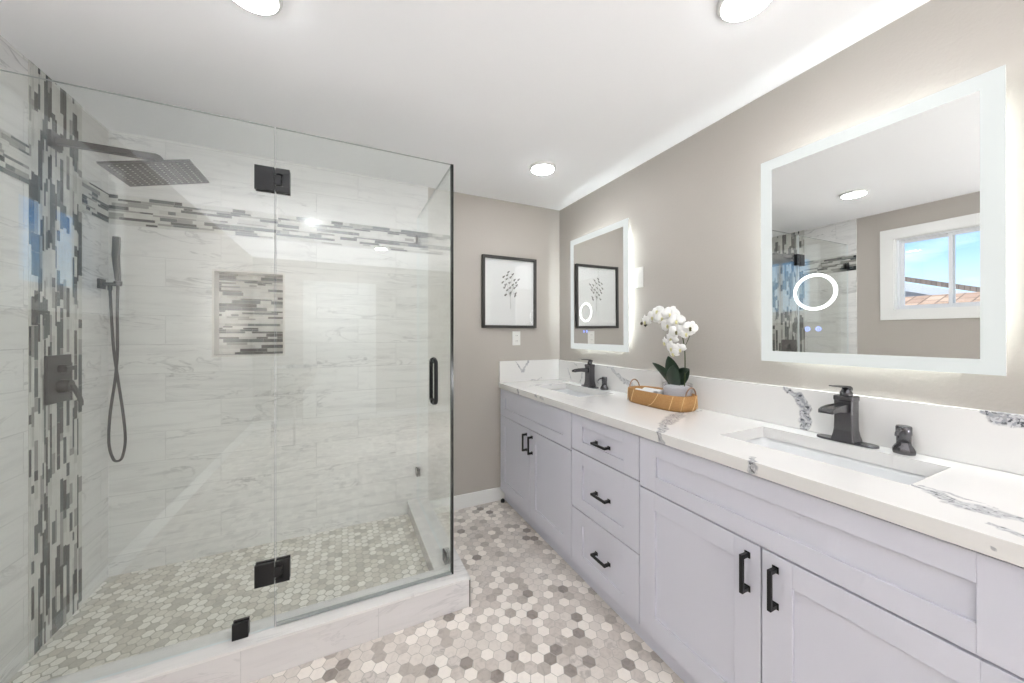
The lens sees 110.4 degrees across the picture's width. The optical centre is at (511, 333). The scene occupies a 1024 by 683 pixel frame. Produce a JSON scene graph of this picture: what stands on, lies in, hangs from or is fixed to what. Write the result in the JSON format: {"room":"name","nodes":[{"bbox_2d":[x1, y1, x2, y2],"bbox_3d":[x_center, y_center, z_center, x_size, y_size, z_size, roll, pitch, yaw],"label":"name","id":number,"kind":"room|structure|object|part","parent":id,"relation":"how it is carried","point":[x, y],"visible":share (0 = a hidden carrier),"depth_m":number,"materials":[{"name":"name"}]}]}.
{"room":"bathroom","nodes":[
{"label":"bathroom","id":0,"kind":"room"},
{"bbox_2d":[7,514,428,682],"bbox_3d":[-1.255,1.281,1.838,1.539,0.001,0.820,0,0,-26],"label":"floor","id":1,"kind":"structure","parent":0,"point":[141,611],"depth_m":1.76,"materials":[{"name":"tile"}]},
{"bbox_2d":[0,0,929,210],"bbox_3d":[0.249,-1.136,0.131,3.104,0.120,5.462,0,0,-26],"label":"ceiling","id":2,"kind":"structure","parent":0,"point":[596,90],"depth_m":1.47,"materials":[{"name":"white paint"}]},
{"bbox_2d":[233,0,282,15],"bbox_3d":[-0.812,-1.064,1.108,0.168,0.024,0.168,0,0,-26],"label":"recessed light","id":3,"kind":"object","parent":2,"relation":"in","point":[261,7],"visible":1,"depth_m":1.15,"materials":[{"name":"white plastic"}]},
{"bbox_2d":[530,161,555,174],"bbox_3d":[0.198,-1.064,2.295,0.168,0.024,0.168,0,0,-26],"label":"recessed light","id":4,"kind":"object","parent":2,"relation":"in","point":[539,167],"visible":1,"depth_m":2.26,"materials":[{"name":"white plastic"}]},
{"bbox_2d":[532,165,553,174],"bbox_3d":[0.198,-1.062,2.295,0.142,0.020,0.142,0,0,-26],"label":"diffuser","id":5,"kind":"object","parent":4,"relation":"attached to","point":[536,169],"depth_m":2.28,"materials":[{"name":"white plastic"}]},
{"bbox_2d":[717,0,772,22],"bbox_3d":[0.749,-1.064,1.134,0.168,0.024,0.168,0,0,-26],"label":"recessed light","id":6,"kind":"object","parent":2,"relation":"in","point":[730,11],"visible":1,"depth_m":1.16,"materials":[{"name":"white plastic"}]},
{"bbox_2d":[250,500,684,682],"bbox_3d":[0.262,1.331,0.138,2.834,0.001,5.222,0,0,-26],"label":"floor","id":7,"kind":"structure","parent":0,"point":[530,617],"depth_m":1.57,"materials":[{"name":"tile"}]},
{"bbox_2d":[40,497,469,682],"bbox_3d":[-1.165,1.193,1.807,1.675,0.010,0.955,0,0,-26],"label":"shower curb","id":8,"kind":"structure","parent":7,"relation":"on","point":[138,675],"depth_m":1.46,"materials":[{"name":"stone"}]},
{"bbox_2d":[0,69,453,682],"bbox_3d":[-1.191,0.175,1.797,1.616,2.026,0.948,0,0,-26],"label":"shower enclosure","id":9,"kind":"object","parent":8,"relation":"on","point":[270,571],"visible":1,"depth_m":1.45,"materials":[{"name":"clear glass"}]},
{"bbox_3d":[-1.352,0.174,1.260,0.861,2.025,0.010,0,0,-26],"label":"fixed panel","id":10,"kind":"part","parent":9,"relation":"part of","materials":[{"name":"clear glass"}]},
{"bbox_3d":[-0.632,0.169,1.605,0.726,2.014,0.010,0,0,-26],"label":"door","id":11,"kind":"part","parent":9,"relation":"part of","materials":[{"name":"clear glass"}]},
{"bbox_3d":[-0.380,0.227,1.725,0.028,0.228,0.118,0,0,-26],"label":"handle","id":12,"kind":"part","parent":9,"relation":"part of","materials":[{"name":"black metal"}]},
{"bbox_3d":[-0.487,0.174,2.162,0.010,2.025,0.895,0,0,-26],"label":"return panel","id":13,"kind":"part","parent":9,"relation":"part of","materials":[{"name":"clear glass"}]},
{"bbox_2d":[141,580,468,682],"bbox_3d":[-0.989,1.265,1.435,1.672,0.130,0.127,0,0,-26],"label":"curb","id":14,"kind":"object","parent":7,"relation":"on","point":[264,660],"visible":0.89,"depth_m":1.46,"materials":[{"name":"stone"}]},
{"bbox_2d":[408,506,432,570],"bbox_3d":[-0.502,1.265,2.196,0.138,0.130,0.825,0,0,-26],"label":"curb","id":15,"kind":"object","parent":7,"relation":"on","point":[416,531],"visible":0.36,"depth_m":2.13,"materials":[{"name":"stone"}]},
{"bbox_2d":[500,389,576,572],"bbox_3d":[0.357,0.881,2.523,0.601,0.898,0.979,0,0,-26],"label":"vanity cabinet","id":16,"kind":"object","parent":7,"relation":"on","point":[536,436],"visible":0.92,"depth_m":2.31,"materials":[{"name":"white paint"}]},
{"bbox_3d":[0.021,0.945,2.634,0.020,0.593,0.484,0,0,-26],"label":"door","id":17,"kind":"part","parent":16,"relation":"part of","materials":[{"name":"white paint"}]},
{"bbox_3d":[0.084,0.741,2.438,0.035,0.125,0.018,0,0,-26],"label":"handle","id":18,"kind":"part","parent":16,"relation":"part of","materials":[{"name":"black metal"}]},
{"bbox_3d":[0.118,0.741,2.366,0.035,0.125,0.018,0,0,-26],"label":"handle","id":19,"kind":"part","parent":16,"relation":"part of","materials":[{"name":"black metal"}]},
{"bbox_3d":[0.232,0.945,2.193,0.020,0.593,0.486,0,0,-26],"label":"door","id":20,"kind":"part","parent":16,"relation":"part of","materials":[{"name":"white paint"}]},
{"bbox_2d":[572,413,645,642],"bbox_3d":[0.675,0.881,1.857,0.601,0.898,0.498,0,0,-26],"label":"vanity cabinet","id":21,"kind":"object","parent":7,"relation":"on","point":[606,485],"visible":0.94,"depth_m":1.71,"materials":[{"name":"white paint"}]},
{"bbox_3d":[0.425,1.093,1.724,0.035,0.018,0.112,0,0,-26],"label":"handle","id":22,"kind":"part","parent":21,"relation":"part of","materials":[{"name":"black metal"}]},
{"bbox_3d":[0.425,0.793,1.724,0.035,0.018,0.112,0,0,-26],"label":"handle","id":23,"kind":"part","parent":21,"relation":"part of","materials":[{"name":"black metal"}]},
{"bbox_3d":[0.425,0.541,1.724,0.035,0.018,0.112,0,0,-26],"label":"handle","id":24,"kind":"part","parent":21,"relation":"part of","materials":[{"name":"black metal"}]},
{"bbox_3d":[0.445,1.093,1.747,0.020,0.295,0.493,0,0,-26],"label":"drawer","id":25,"kind":"part","parent":21,"relation":"part of","materials":[{"name":"white paint"}]},
{"bbox_3d":[0.445,0.786,1.747,0.020,0.308,0.493,0,0,-26],"label":"drawer","id":26,"kind":"part","parent":21,"relation":"part of","materials":[{"name":"white paint"}]},
{"bbox_3d":[0.445,0.531,1.747,0.020,0.189,0.493,0,0,-26],"label":"drawer","id":27,"kind":"part","parent":21,"relation":"part of","materials":[{"name":"white paint"}]},
{"bbox_2d":[640,437,1023,682],"bbox_3d":[0.994,0.881,1.190,0.601,0.898,0.980,0,0,-26],"label":"vanity cabinet","id":28,"kind":"object","parent":7,"relation":"on","point":[745,577],"visible":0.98,"depth_m":0.99,"materials":[{"name":"white paint"}]},
{"bbox_3d":[0.658,0.945,1.302,0.020,0.593,0.484,0,0,-26],"label":"door","id":29,"kind":"part","parent":28,"relation":"part of","materials":[{"name":"white paint"}]},
{"bbox_3d":[0.721,0.741,1.106,0.035,0.125,0.018,0,0,-26],"label":"handle","id":30,"kind":"part","parent":28,"relation":"part of","materials":[{"name":"black metal"}]},
{"bbox_2d":[499,379,1023,567],"bbox_3d":[0.688,0.410,1.859,0.580,0.044,2.482,0,0,-26],"label":"countertop","id":31,"kind":"structure","parent":28,"relation":"on","point":[979,509],"depth_m":1.04,"materials":[{"name":"stone"}]},
{"bbox_2d":[554,389,593,396],"bbox_3d":[0.419,0.501,2.506,0.330,0.136,0.608,0,0,-26],"label":"undermount sink","id":32,"kind":"object","parent":31,"relation":"in","point":[566,391],"visible":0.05,"depth_m":2.73,"materials":[{"name":"white ceramic"}]},
{"bbox_2d":[572,359,598,388],"bbox_3d":[0.522,0.285,2.594,0.179,0.210,0.174,0,0,-26],"label":"faucet","id":33,"kind":"object","parent":31,"relation":"on","point":[589,369],"visible":1,"depth_m":2.59,"materials":[{"name":"black metal"}]},
{"bbox_3d":[0.497,0.265,2.582,0.125,0.032,0.042,0,0,-26],"label":"spout","id":34,"kind":"part","parent":33,"relation":"part of","materials":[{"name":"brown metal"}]},
{"bbox_3d":[0.537,0.202,2.601,0.113,0.044,0.036,0,0,-26],"label":"lever handle","id":35,"kind":"part","parent":33,"relation":"part of","materials":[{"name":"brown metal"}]},
{"bbox_2d":[597,377,607,389],"bbox_3d":[0.630,0.344,2.487,0.082,0.090,0.052,0,0,-3],"label":"soap dispenser","id":36,"kind":"object","parent":31,"relation":"on","point":[604,386],"visible":1,"depth_m":2.47,"materials":[{"name":"black metal"}]},
{"bbox_2d":[627,379,697,411],"bbox_3d":[0.811,0.328,1.948,0.190,0.124,0.398,0,0,-26],"label":"woven basket","id":37,"kind":"object","parent":31,"relation":"on","point":[655,400],"visible":0.94,"depth_m":1.83,"materials":[{"name":"brown wicker"}]},
{"bbox_2d":[635,388,657,392],"bbox_3d":[0.750,0.341,1.997,0.060,0.060,0.125,0,0,-30],"label":"rolled towel","id":38,"kind":"object","parent":37,"relation":"in","point":[635,388],"visible":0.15,"depth_m":1.97,"materials":[{"name":"white fabric"}]},
{"bbox_2d":[643,387,662,393],"bbox_3d":[0.808,0.341,2.033,0.060,0.060,0.120,0,0,-30],"label":"rolled towel","id":39,"kind":"object","parent":37,"relation":"in","point":[659,391],"visible":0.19,"depth_m":2.01,"materials":[{"name":"white fabric"}]},
{"bbox_2d":[640,306,697,396],"bbox_3d":[0.836,0.114,1.903,0.146,0.537,0.348,0,0,-26],"label":"potted orchid","id":40,"kind":"object","parent":37,"relation":"in","point":[670,318],"visible":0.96,"depth_m":1.83,"materials":[{"name":"white plant"}]},
{"bbox_3d":[0.755,-0.078,2.008,0.029,0.067,0.074,0,0,-5],"label":"flower","id":41,"kind":"part","parent":40,"relation":"part of","materials":[{"name":"white plant"}]},
{"bbox_3d":[0.780,-0.101,1.967,0.024,0.075,0.083,0,0,-32],"label":"flower","id":42,"kind":"part","parent":40,"relation":"part of","materials":[{"name":"white plant"}]},
{"bbox_3d":[0.795,-0.123,1.946,0.036,0.062,0.068,0,0,-26],"label":"flower","id":43,"kind":"part","parent":40,"relation":"part of","materials":[{"name":"white plant"}]},
{"bbox_3d":[0.807,-0.095,1.905,0.021,0.076,0.088,0,0,-42],"label":"flower","id":44,"kind":"part","parent":40,"relation":"part of","materials":[{"name":"white plant"}]},
{"bbox_3d":[0.822,-0.054,1.874,0.025,0.078,0.087,0,0,-36],"label":"flower","id":45,"kind":"part","parent":40,"relation":"part of","materials":[{"name":"white plant"}]},
{"bbox_3d":[0.832,-0.106,1.865,0.090,0.083,0.033,0,0,44],"label":"flower","id":46,"kind":"part","parent":40,"relation":"part of","materials":[{"name":"white plant"}]},
{"bbox_3d":[0.830,0.062,1.849,0.032,0.058,0.072,0,0,-26],"label":"flower","id":47,"kind":"part","parent":40,"relation":"part of","materials":[{"name":"white plant"}]},
{"bbox_3d":[0.833,0.017,1.857,0.027,0.071,0.078,0,0,-16],"label":"flower","id":48,"kind":"part","parent":40,"relation":"part of","materials":[{"name":"white plant"}]},
{"bbox_3d":[0.838,0.090,1.847,0.032,0.051,0.063,0,0,-17],"label":"flower","id":49,"kind":"part","parent":40,"relation":"part of","materials":[{"name":"white plant"}]},
{"bbox_3d":[0.841,-0.022,1.816,0.084,0.073,0.024,0,0,43],"label":"flower","id":50,"kind":"part","parent":40,"relation":"part of","materials":[{"name":"white plant"}]},
{"bbox_3d":[0.844,-0.074,1.824,0.084,0.070,0.025,0,0,35],"label":"flower","id":51,"kind":"part","parent":40,"relation":"part of","materials":[{"name":"white plant"}]},
{"bbox_3d":[0.859,0.071,1.821,0.029,0.051,0.056,0,0,-38],"label":"flower","id":52,"kind":"part","parent":40,"relation":"part of","materials":[{"name":"white plant"}]},
{"bbox_3d":[0.832,0.084,1.891,0.013,0.388,0.268,0,0,-33],"label":"flower stem","id":53,"kind":"part","parent":40,"relation":"part of","materials":[{"name":"green"}]},
{"bbox_3d":[0.872,-0.007,1.783,0.029,0.059,0.064,0,0,-44],"label":"flower","id":54,"kind":"part","parent":40,"relation":"part of","materials":[{"name":"white plant"}]},
{"bbox_3d":[0.884,-0.033,1.761,0.070,0.066,0.022,0,0,23],"label":"flower","id":55,"kind":"part","parent":40,"relation":"part of","materials":[{"name":"white plant"}]},
{"bbox_3d":[0.893,0.293,1.777,0.083,0.054,0.011,0,0,-26],"label":"loop handle","id":56,"kind":"part","parent":37,"relation":"part of","materials":[{"name":"brown wicker"}]},
{"bbox_2d":[746,437,926,484],"bbox_3d":[1.040,0.501,1.207,0.330,0.136,0.558,0,0,-26],"label":"undermount sink","id":57,"kind":"object","parent":31,"relation":"in","point":[896,475],"visible":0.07,"depth_m":1.26,"materials":[{"name":"white ceramic"}]},
{"bbox_2d":[817,385,879,448],"bbox_3d":[1.158,0.285,1.263,0.179,0.210,0.174,0,0,-26],"label":"faucet","id":58,"kind":"object","parent":31,"relation":"on","point":[845,407],"visible":1,"depth_m":1.26,"materials":[{"name":"black metal"}]},
{"bbox_3d":[1.134,0.265,1.251,0.125,0.032,0.042,0,0,-26],"label":"spout","id":59,"kind":"part","parent":58,"relation":"part of","materials":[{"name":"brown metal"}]},
{"bbox_3d":[1.173,0.202,1.270,0.113,0.044,0.036,0,0,-26],"label":"lever handle","id":60,"kind":"part","parent":58,"relation":"part of","materials":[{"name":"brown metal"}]},
{"bbox_3d":[1.208,0.386,1.287,0.054,0.007,0.174,0,0,-26],"label":"deck plate","id":61,"kind":"part","parent":58,"relation":"part of","materials":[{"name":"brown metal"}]},
{"bbox_2d":[892,424,915,455],"bbox_3d":[1.264,0.344,1.161,0.082,0.090,0.052,0,0,-3],"label":"soap dispenser","id":62,"kind":"object","parent":31,"relation":"on","point":[903,433],"visible":1,"depth_m":1.15,"materials":[{"name":"black metal"}]},
{"bbox_3d":[0.755,0.741,1.034,0.035,0.125,0.018,0,0,-26],"label":"handle","id":63,"kind":"part","parent":28,"relation":"part of","materials":[{"name":"black metal"}]},
{"bbox_3d":[0.869,0.945,0.860,0.020,0.593,0.488,0,0,-26],"label":"door","id":64,"kind":"part","parent":28,"relation":"part of","materials":[{"name":"white paint"}]},
{"bbox_2d":[428,187,559,500],"bbox_3d":[-0.903,0.127,2.541,3.104,2.406,0.120,0,0,-26],"label":"wall","id":65,"kind":"structure","parent":0,"point":[482,225],"depth_m":2.76,"materials":[{"name":"grey paint"}]},
{"bbox_2d":[212,269,284,356],"bbox_3d":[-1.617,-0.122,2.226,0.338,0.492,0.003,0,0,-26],"label":"shower niche","id":66,"kind":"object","parent":65,"relation":"attached to","point":[246,302],"depth_m":2.22,"materials":[{"name":"tile"}]},
{"bbox_2d":[108,130,427,576],"bbox_3d":[-1.377,0.127,2.241,1.690,2.406,0.012,0,0,-26],"label":"tiled wall","id":67,"kind":"structure","parent":65,"relation":"attached to","point":[194,478],"depth_m":2.16,"materials":[{"name":"tile"}]},
{"bbox_2d":[108,194,427,253],"bbox_3d":[-1.369,-0.661,2.237,1.678,0.153,0.003,0,0,-26],"label":"trim","id":68,"kind":"structure","parent":67,"relation":"attached to","point":[126,210],"depth_m":2.15,"materials":[{"name":"tile"}]},
{"bbox_2d":[430,487,504,513],"bbox_3d":[-0.331,1.278,2.740,0.614,0.105,0.015,0,0,-26],"label":"baseboard","id":69,"kind":"structure","parent":65,"relation":"attached to","point":[476,498],"depth_m":2.73,"materials":[{"name":"white paint"}]},
{"bbox_2d":[481,254,536,327],"bbox_3d":[-0.017,-0.335,2.881,0.481,0.574,0.029,0,0,-26],"label":"framed picture","id":70,"kind":"object","parent":65,"relation":"attached to","point":[508,284],"visible":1,"depth_m":2.88,"materials":[{"name":"white paper"}]},
{"bbox_2d":[512,331,519,344],"bbox_3d":[0.037,0.035,2.918,0.072,0.115,0.010,0,0,-26],"label":"outlet plate","id":71,"kind":"object","parent":65,"relation":"attached to","point":[515,334],"visible":1,"depth_m":2.91,"materials":[{"name":"white plastic"}]},
{"bbox_2d":[499,359,558,382],"bbox_3d":[0.149,0.304,2.966,0.556,0.172,0.020,0,0,-26],"label":"backsplash","id":72,"kind":"structure","parent":65,"relation":"attached to","point":[521,370],"depth_m":2.95,"materials":[{"name":"stone"}]},
{"bbox_2d":[560,0,1023,414],"bbox_3d":[1.621,0.127,0.721,0.120,2.406,5.342,0,0,-26],"label":"wall","id":73,"kind":"structure","parent":0,"point":[693,209],"depth_m":1.61,"materials":[{"name":"grey paint"}]},
{"bbox_2d":[570,218,628,351],"bbox_3d":[0.630,-0.317,2.599,0.041,0.868,0.642,0,0,-26],"label":"led mirror","id":74,"kind":"object","parent":73,"relation":"attached to","point":[599,259],"visible":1,"depth_m":2.53,"materials":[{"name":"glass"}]},
{"bbox_2d":[580,303,591,321],"bbox_3d":[0.559,-0.165,2.703,0.002,0.144,0.144,0,0,-26],"label":"ring light","id":75,"kind":"object","parent":74,"relation":"attached to","point":[584,303],"depth_m":2.69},
{"bbox_3d":[0.559,-0.165,2.702,0.001,0.121,0.121,0,0,-26],"label":"magnifier glass","id":76,"kind":"part","parent":74,"relation":"part of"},
{"bbox_2d":[635,267,642,287],"bbox_3d":[0.808,-0.360,2.271,0.009,0.130,0.070,0,0,-26],"label":"switch plate","id":77,"kind":"object","parent":73,"relation":"attached to","point":[638,271],"visible":1,"depth_m":2.26,"materials":[{"name":"white plastic"}]},
{"bbox_2d":[636,272,639,282],"bbox_3d":[0.805,-0.360,2.269,0.003,0.064,0.032,0,0,-26],"label":"rocker switch","id":78,"kind":"object","parent":77,"relation":"attached to","point":[637,273],"depth_m":2.27,"materials":[{"name":"white plastic"}]},
{"bbox_2d":[559,360,1023,474],"bbox_3d":[0.941,0.307,1.980,0.020,0.166,2.482,0,0,-26],"label":"backsplash","id":79,"kind":"structure","parent":73,"relation":"attached to","point":[978,437],"depth_m":1.25,"materials":[{"name":"stone"}]},
{"bbox_2d":[761,64,1006,375],"bbox_3d":[1.255,-0.317,1.291,0.041,0.868,0.642,0,0,-26],"label":"led mirror","id":80,"kind":"object","parent":73,"relation":"attached to","point":[883,237],"visible":1,"depth_m":1.19,"materials":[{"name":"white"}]},
{"bbox_2d":[793,273,837,309],"bbox_3d":[1.185,-0.165,1.394,0.002,0.144,0.144,0,0,-26],"label":"ring light","id":81,"kind":"object","parent":80,"relation":"attached to","point":[829,278],"depth_m":1.38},
{"bbox_3d":[1.184,-0.165,1.394,0.001,0.121,0.121,0,0,-26],"label":"magnifier glass","id":82,"kind":"part","parent":80,"relation":"part of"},
{"bbox_3d":[-1.084,0.127,-0.506,0.150,2.406,5.462,0,0,-26],"label":"wall","id":83,"kind":"structure","parent":0,"visible":0},
{"bbox_2d":[0,35,107,682],"bbox_3d":[-1.926,0.127,1.443,0.012,2.406,0.955,0,0,-26],"label":"tiled wall","id":84,"kind":"structure","parent":83,"relation":"attached to","point":[13,87],"depth_m":1.37,"materials":[{"name":"tile"}]},
{"bbox_2d":[0,129,28,184],"bbox_3d":[-1.804,-0.661,1.206,0.003,0.153,0.422,0,0,-26],"label":"trim","id":85,"kind":"structure","parent":84,"relation":"attached to","point":[14,154],"depth_m":1.33,"materials":[{"name":"tile"}]},
{"bbox_2d":[28,60,81,660],"bbox_3d":[-1.963,0.102,1.538,0.003,2.356,0.315,0,0,-26],"label":"mosaic tile strip","id":86,"kind":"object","parent":84,"relation":"attached to","point":[55,178],"depth_m":1.51,"materials":[{"name":"tile"}]},
{"bbox_2d":[44,354,83,405],"bbox_3d":[-1.931,0.205,1.543,0.058,0.230,0.150,0,0,-26],"label":"shower valve","id":87,"kind":"object","parent":84,"relation":"attached to","point":[58,384],"visible":1,"depth_m":1.52,"materials":[{"name":"grey metal"}]},
{"bbox_3d":[-1.953,0.193,1.533,0.010,0.205,0.150,0,0,-26],"label":"plate","id":88,"kind":"part","parent":87,"relation":"part of","materials":[{"name":"grey metal"}]},
{"bbox_3d":[-1.938,0.150,1.549,0.030,0.038,0.057,0,0,-26],"label":"diverter knob","id":89,"kind":"part","parent":87,"relation":"part of","materials":[{"name":"grey metal"}]},
{"bbox_3d":[-1.931,0.258,1.555,0.048,0.125,0.082,0,0,-26],"label":"lever handle","id":90,"kind":"part","parent":87,"relation":"part of","materials":[{"name":"grey metal"}]},
{"bbox_2d":[82,178,108,222],"bbox_3d":[-2.077,-0.661,1.777,0.003,0.153,0.214,0,0,-26],"label":"trim","id":91,"kind":"structure","parent":84,"relation":"attached to","point":[95,201],"depth_m":1.77,"materials":[{"name":"tile"}]},
{"bbox_2d":[97,236,126,461],"bbox_3d":[-2.054,0.085,1.834,0.093,1.167,0.061,0,0,-26],"label":"shower","id":92,"kind":"object","parent":84,"relation":"attached to","point":[116,241],"visible":1,"depth_m":1.84,"materials":[{"name":"grey metal"}]},
{"bbox_2d":[47,129,208,186],"bbox_3d":[-1.728,-0.781,1.618,0.489,0.148,0.260,0,0,-26],"label":"shower head","id":93,"kind":"object","parent":84,"relation":"attached to","point":[153,170],"visible":1,"depth_m":1.60,"materials":[{"name":"matte black metal"}]},
{"bbox_3d":[-1.782,-0.798,1.591,0.344,0.071,0.028,0,0,-26],"label":"arm","id":94,"kind":"part","parent":93,"relation":"part of","materials":[{"name":"grey metal"}]},
{"bbox_3d":[-1.644,-0.748,1.658,0.303,0.081,0.260,0,0,-26],"label":"spray plate","id":95,"kind":"part","parent":93,"relation":"part of","materials":[{"name":"grey metal"}]}
]}

